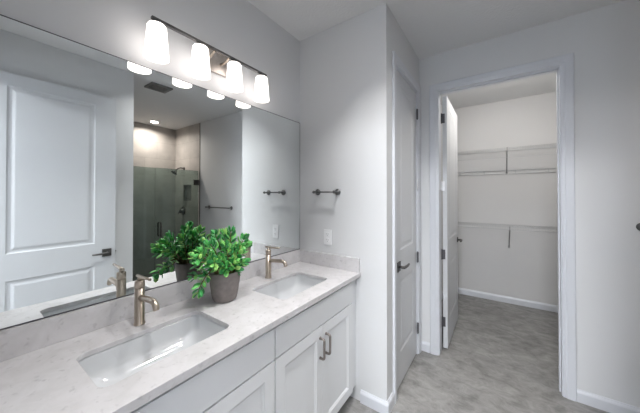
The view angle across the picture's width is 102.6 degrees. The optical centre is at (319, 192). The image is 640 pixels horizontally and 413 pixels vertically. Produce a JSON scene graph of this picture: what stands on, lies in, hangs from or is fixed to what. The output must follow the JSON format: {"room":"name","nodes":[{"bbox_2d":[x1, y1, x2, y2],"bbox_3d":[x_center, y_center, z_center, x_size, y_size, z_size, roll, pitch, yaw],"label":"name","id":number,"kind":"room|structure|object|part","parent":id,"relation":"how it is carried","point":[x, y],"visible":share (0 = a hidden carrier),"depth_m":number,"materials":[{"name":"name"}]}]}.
{"room":"bathroom","nodes":[
{"label":"bathroom","id":0,"kind":"room"},
{"bbox_2d":[0,0,299,122],"bbox_3d":[-0.443,0.098,1.851,0.120,2.743,2.776,0,-1,35],"label":"wall","id":1,"kind":"structure","parent":0,"point":[238,29],"depth_m":1.38,"materials":[{"name":"paint"}]},
{"bbox_2d":[0,14,299,330],"bbox_3d":[-0.640,-0.064,1.456,0.007,1.048,1.653,0,-1,35],"label":"wall mirror","id":2,"kind":"object","parent":1,"relation":"attached to","point":[113,169],"visible":0.98,"depth_m":1.09,"materials":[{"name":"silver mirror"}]},
{"bbox_2d":[144,15,268,102],"bbox_3d":[-0.578,-0.713,1.429,0.146,0.218,0.722,0,-1,35],"label":"vanity light","id":3,"kind":"object","parent":1,"relation":"attached to","point":[205,58],"visible":1,"depth_m":1.32,"materials":[{"name":"white glass"}]},
{"bbox_3d":[-0.737,-0.682,1.158,0.098,0.151,0.098,0,-1,35],"label":"lamp shade","id":4,"kind":"part","parent":3,"relation":"part of","materials":[{"name":"white glass"}]},
{"bbox_3d":[-0.619,-0.680,1.328,0.098,0.151,0.098,0,-1,35],"label":"lamp shade","id":5,"kind":"part","parent":3,"relation":"part of","materials":[{"name":"white glass"}]},
{"bbox_3d":[-0.617,-0.760,1.485,0.019,0.123,0.168,0,-1,35],"label":"plate","id":6,"kind":"part","parent":3,"relation":"part of","materials":[{"name":"grey metal"}]},
{"bbox_3d":[-0.500,-0.679,1.499,0.098,0.151,0.098,0,-1,35],"label":"lamp shade","id":7,"kind":"part","parent":3,"relation":"part of","materials":[{"name":"white glass"}]},
{"bbox_3d":[-0.381,-0.677,1.671,0.098,0.151,0.098,0,-1,35],"label":"lamp shade","id":8,"kind":"part","parent":3,"relation":"part of","materials":[{"name":"white glass"}]},
{"bbox_2d":[0,249,299,361],"bbox_3d":[-0.634,0.510,1.448,0.019,0.098,1.653,0,-1,35],"label":"backsplash","id":9,"kind":"structure","parent":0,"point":[19,340],"depth_m":1.03,"materials":[{"name":"white stone"}]},
{"bbox_2d":[300,3,418,400],"bbox_3d":[0.387,0.102,2.284,0.749,2.743,0.878,0,-1,35],"label":"wall","id":10,"kind":"structure","parent":0,"point":[346,67],"depth_m":1.84,"materials":[{"name":"paint"}]},
{"bbox_2d":[312,189,340,194],"bbox_3d":[0.042,-0.005,1.953,0.230,0.048,0.060,0,-1,35],"label":"towel bar","id":11,"kind":"object","parent":10,"relation":"attached to","point":[337,191],"visible":1,"depth_m":1.92,"materials":[{"name":"silver metal"}]},
{"bbox_3d":[0.117,-0.006,1.901,0.048,0.048,0.060,0,-1,35],"label":"post","id":12,"kind":"part","parent":11,"relation":"part of","materials":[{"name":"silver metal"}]},
{"bbox_2d":[324,229,331,244],"bbox_3d":[0.058,0.341,1.970,0.070,0.116,0.008,0,-1,35],"label":"wall outlet","id":13,"kind":"object","parent":10,"relation":"attached to","point":[327,233],"visible":1,"depth_m":1.97,"materials":[{"name":"white plastic"}]},
{"bbox_2d":[360,390,388,412],"bbox_3d":[0.368,1.426,1.743,0.203,0.085,0.014,0,-1,35],"label":"baseboard","id":14,"kind":"structure","parent":10,"relation":"attached to","point":[371,401],"depth_m":1.74,"materials":[{"name":"paint"}]},
{"bbox_2d":[387,391,394,412],"bbox_3d":[0.480,1.426,1.738,0.014,0.085,0.107,0,-1,35],"label":"baseboard","id":15,"kind":"structure","parent":10,"relation":"attached to","point":[391,398],"depth_m":1.73,"materials":[{"name":"paint"}]},
{"bbox_2d":[392,51,420,403],"bbox_3d":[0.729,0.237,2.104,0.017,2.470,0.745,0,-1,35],"label":"trim","id":16,"kind":"structure","parent":10,"relation":"attached to","point":[396,61],"depth_m":1.82,"materials":[{"name":"paint"}]},
{"bbox_2d":[396,69,418,389],"bbox_3d":[0.729,0.270,2.112,0.096,2.380,0.592,0,-1,35],"label":"door","id":17,"kind":"structure","parent":10,"relation":"in","point":[407,113],"depth_m":2.10,"materials":[{"name":"paint"}]},
{"bbox_3d":[0.592,0.555,1.925,0.008,0.072,0.072,0,-1,35],"label":"handle","id":18,"kind":"part","parent":17,"relation":"part of","materials":[{"name":"brown metal"}]},
{"bbox_3d":[0.646,0.555,1.952,0.052,0.022,0.130,0,-1,35],"label":"lever","id":19,"kind":"part","parent":17,"relation":"part of","materials":[{"name":"brown metal"}]},
{"bbox_2d":[247,0,623,108],"bbox_3d":[1.703,-1.317,1.446,4.120,0.080,4.540,0,-1,35],"label":"ceiling","id":20,"kind":"structure","parent":0,"point":[431,27],"depth_m":1.87,"materials":[{"name":"white paint"}]},
{"bbox_2d":[441,105,442,290],"bbox_3d":[1.401,0.110,3.261,0.100,2.743,1.644,0,-1,35],"label":"door frame","id":21,"kind":"structure","parent":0,"point":[441,105],"depth_m":3.67,"materials":[{"name":"paint"}]},
{"bbox_2d":[338,293,608,412],"bbox_3d":[1.703,1.491,1.422,4.120,0.050,4.540,0,-1,35],"label":"floor","id":22,"kind":"structure","parent":0,"point":[500,357],"depth_m":2.14,"materials":[{"name":"grey tile"}]},
{"bbox_2d":[131,328,274,412],"bbox_3d":[-0.629,1.018,0.962,0.574,0.888,0.786,0,-1,35],"label":"vanity cabinet","id":23,"kind":"object","parent":22,"relation":"on","point":[242,381],"visible":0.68,"depth_m":0.96,"materials":[{"name":"paint"}]},
{"bbox_2d":[0,249,360,412],"bbox_3d":[-0.413,0.523,1.294,0.559,0.126,1.653,0,-1,35],"label":"countertop","id":24,"kind":"structure","parent":23,"relation":"on","point":[41,372],"depth_m":0.95,"materials":[{"name":"white stone"}]},
{"bbox_2d":[133,274,159,325],"bbox_3d":[-0.708,0.450,1.048,0.190,0.211,0.044,0,-1,35],"label":"faucet","id":25,"kind":"object","parent":24,"relation":"on","point":[140,298],"visible":1,"depth_m":1.07,"materials":[{"name":"silver metal"}]},
{"bbox_3d":[-0.734,0.357,1.067,0.124,0.025,0.017,0,-1,35],"label":"lever handle","id":26,"kind":"part","parent":25,"relation":"part of","materials":[{"name":"silver metal"}]},
{"bbox_3d":[-0.694,0.439,1.039,0.157,0.042,0.023,0,-1,35],"label":"spout","id":27,"kind":"part","parent":25,"relation":"part of","materials":[{"name":"silver metal"}]},
{"bbox_2d":[78,315,226,386],"bbox_3d":[-0.600,0.642,0.969,0.296,0.137,0.464,0,-1,35],"label":"sink","id":28,"kind":"object","parent":24,"relation":"in","point":[107,367],"visible":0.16,"depth_m":1.04,"materials":[{"name":"white ceramic"}]},
{"bbox_2d":[187,225,252,302],"bbox_3d":[-0.503,0.364,1.315,0.220,0.386,0.359,0,-1,35],"label":"potted plant","id":29,"kind":"object","parent":24,"relation":"on","point":[225,268],"visible":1,"depth_m":1.28,"materials":[{"name":"green plant"}]},
{"bbox_3d":[-0.499,0.482,1.345,0.157,0.151,0.157,0,-1,35],"label":"pot","id":30,"kind":"part","parent":29,"relation":"part of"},
{"bbox_2d":[265,246,287,278],"bbox_3d":[-0.283,0.455,1.658,0.190,0.211,0.044,0,-1,35],"label":"faucet","id":31,"kind":"object","parent":24,"relation":"on","point":[269,260],"visible":1,"depth_m":1.68,"materials":[{"name":"silver metal"}]},
{"bbox_3d":[-0.310,0.363,1.678,0.124,0.025,0.017,0,-1,35],"label":"lever handle","id":32,"kind":"part","parent":31,"relation":"part of","materials":[{"name":"silver metal"}]},
{"bbox_3d":[-0.270,0.444,1.649,0.157,0.042,0.023,0,-1,35],"label":"spout","id":33,"kind":"part","parent":31,"relation":"part of","materials":[{"name":"silver metal"}]},
{"bbox_2d":[255,274,324,299],"bbox_3d":[-0.173,0.647,1.581,0.298,0.137,0.460,0,-1,35],"label":"sink","id":34,"kind":"object","parent":24,"relation":"in","point":[286,288],"visible":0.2,"depth_m":1.74,"materials":[{"name":"white ceramic"}]},
{"bbox_3d":[-0.313,1.049,0.996,0.020,0.603,0.361,0,-1,35],"label":"door","id":35,"kind":"part","parent":23,"relation":"part of","materials":[{"name":"paint"}]},
{"bbox_2d":[274,279,355,412],"bbox_3d":[-0.169,1.024,1.624,0.574,0.888,0.826,0,-1,35],"label":"vanity cabinet","id":36,"kind":"object","parent":22,"relation":"on","point":[315,359],"visible":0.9,"depth_m":1.42,"materials":[{"name":"paint"}]},
{"bbox_3d":[-0.099,1.052,1.303,0.020,0.603,0.373,0,-1,35],"label":"door","id":37,"kind":"part","parent":36,"relation":"part of","materials":[{"name":"paint"}]},
{"bbox_3d":[0.005,0.676,1.456,0.020,0.136,0.738,0,-1,35],"label":"drawer","id":38,"kind":"part","parent":36,"relation":"part of","materials":[{"name":"paint"}]},
{"bbox_3d":[0.015,0.865,1.419,0.036,0.126,0.016,0,-1,35],"label":"handle","id":39,"kind":"part","parent":36,"relation":"part of","materials":[{"name":"silver metal"}]},
{"bbox_3d":[0.048,0.865,1.468,0.036,0.126,0.016,0,-1,35],"label":"handle","id":40,"kind":"part","parent":36,"relation":"part of","materials":[{"name":"silver metal"}]},
{"bbox_3d":[0.112,1.054,1.607,0.020,0.603,0.361,0,-1,35],"label":"door","id":41,"kind":"part","parent":36,"relation":"part of","materials":[{"name":"paint"}]},
{"bbox_2d":[454,92,557,304],"bbox_3d":[2.515,0.113,3.549,1.600,2.743,0.100,0,-1,35],"label":"wall","id":42,"kind":"structure","parent":0,"point":[528,269],"depth_m":3.46,"materials":[{"name":"paint"}]},
{"bbox_2d":[442,143,556,175],"bbox_3d":[2.396,-0.411,3.382,1.394,0.324,0.316,0,-1,35],"label":"wire shelf","id":43,"kind":"object","parent":42,"relation":"attached to","point":[547,145],"visible":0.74,"depth_m":3.33,"materials":[{"name":"grey metal"}]},
{"bbox_3d":[2.318,-0.448,3.270,1.394,0.006,0.006,0,-1,35],"label":"hang rod","id":44,"kind":"part","parent":43,"relation":"part of","materials":[{"name":"white metal"}]},
{"bbox_3d":[2.481,-0.280,3.503,1.394,0.054,0.009,0,-1,35],"label":"wall rail","id":45,"kind":"part","parent":43,"relation":"part of","materials":[{"name":"white metal"}]},
{"bbox_2d":[442,222,556,247],"bbox_3d":[2.396,0.585,3.373,1.394,0.324,0.316,0,-1,35],"label":"wire shelf","id":46,"kind":"object","parent":42,"relation":"attached to","point":[461,223],"visible":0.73,"depth_m":3.29,"materials":[{"name":"grey metal"}]},
{"bbox_2d":[458,287,557,312],"bbox_3d":[2.482,1.441,3.491,1.400,0.085,0.014,0,-1,35],"label":"baseboard","id":47,"kind":"structure","parent":42,"relation":"attached to","point":[533,304],"depth_m":3.44,"materials":[{"name":"paint"}]},
{"bbox_2d":[419,0,639,407],"bbox_3d":[1.966,0.098,1.795,3.900,2.743,0.120,0,-1,35],"label":"wall","id":48,"kind":"structure","parent":0,"point":[604,41],"depth_m":1.76,"materials":[{"name":"paint"}]},
{"bbox_2d":[421,340,429,352],"bbox_3d":[0.979,1.432,2.388,0.090,0.085,0.014,0,-1,35],"label":"baseboard","id":49,"kind":"structure","parent":48,"relation":"attached to","point":[425,346],"depth_m":2.38,"materials":[{"name":"paint"}]},
{"bbox_2d":[441,96,462,348],"bbox_3d":[1.411,0.273,2.714,0.100,2.376,0.780,0,-1,36],"label":"door","id":50,"kind":"structure","parent":48,"relation":"in","point":[449,185],"depth_m":2.54,"materials":[{"name":"paint"}]},
{"bbox_2d":[429,53,576,401],"bbox_3d":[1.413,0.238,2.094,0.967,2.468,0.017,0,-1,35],"label":"trim","id":51,"kind":"structure","parent":48,"relation":"attached to","point":[566,61],"depth_m":1.85,"materials":[{"name":"paint"}]},
{"bbox_2d":[577,389,639,412],"bbox_3d":[2.306,1.424,1.465,1.207,0.085,0.014,0,-1,35],"label":"baseboard","id":52,"kind":"structure","parent":48,"relation":"attached to","point":[584,397],"depth_m":1.73,"materials":[{"name":"paint"}]}
]}

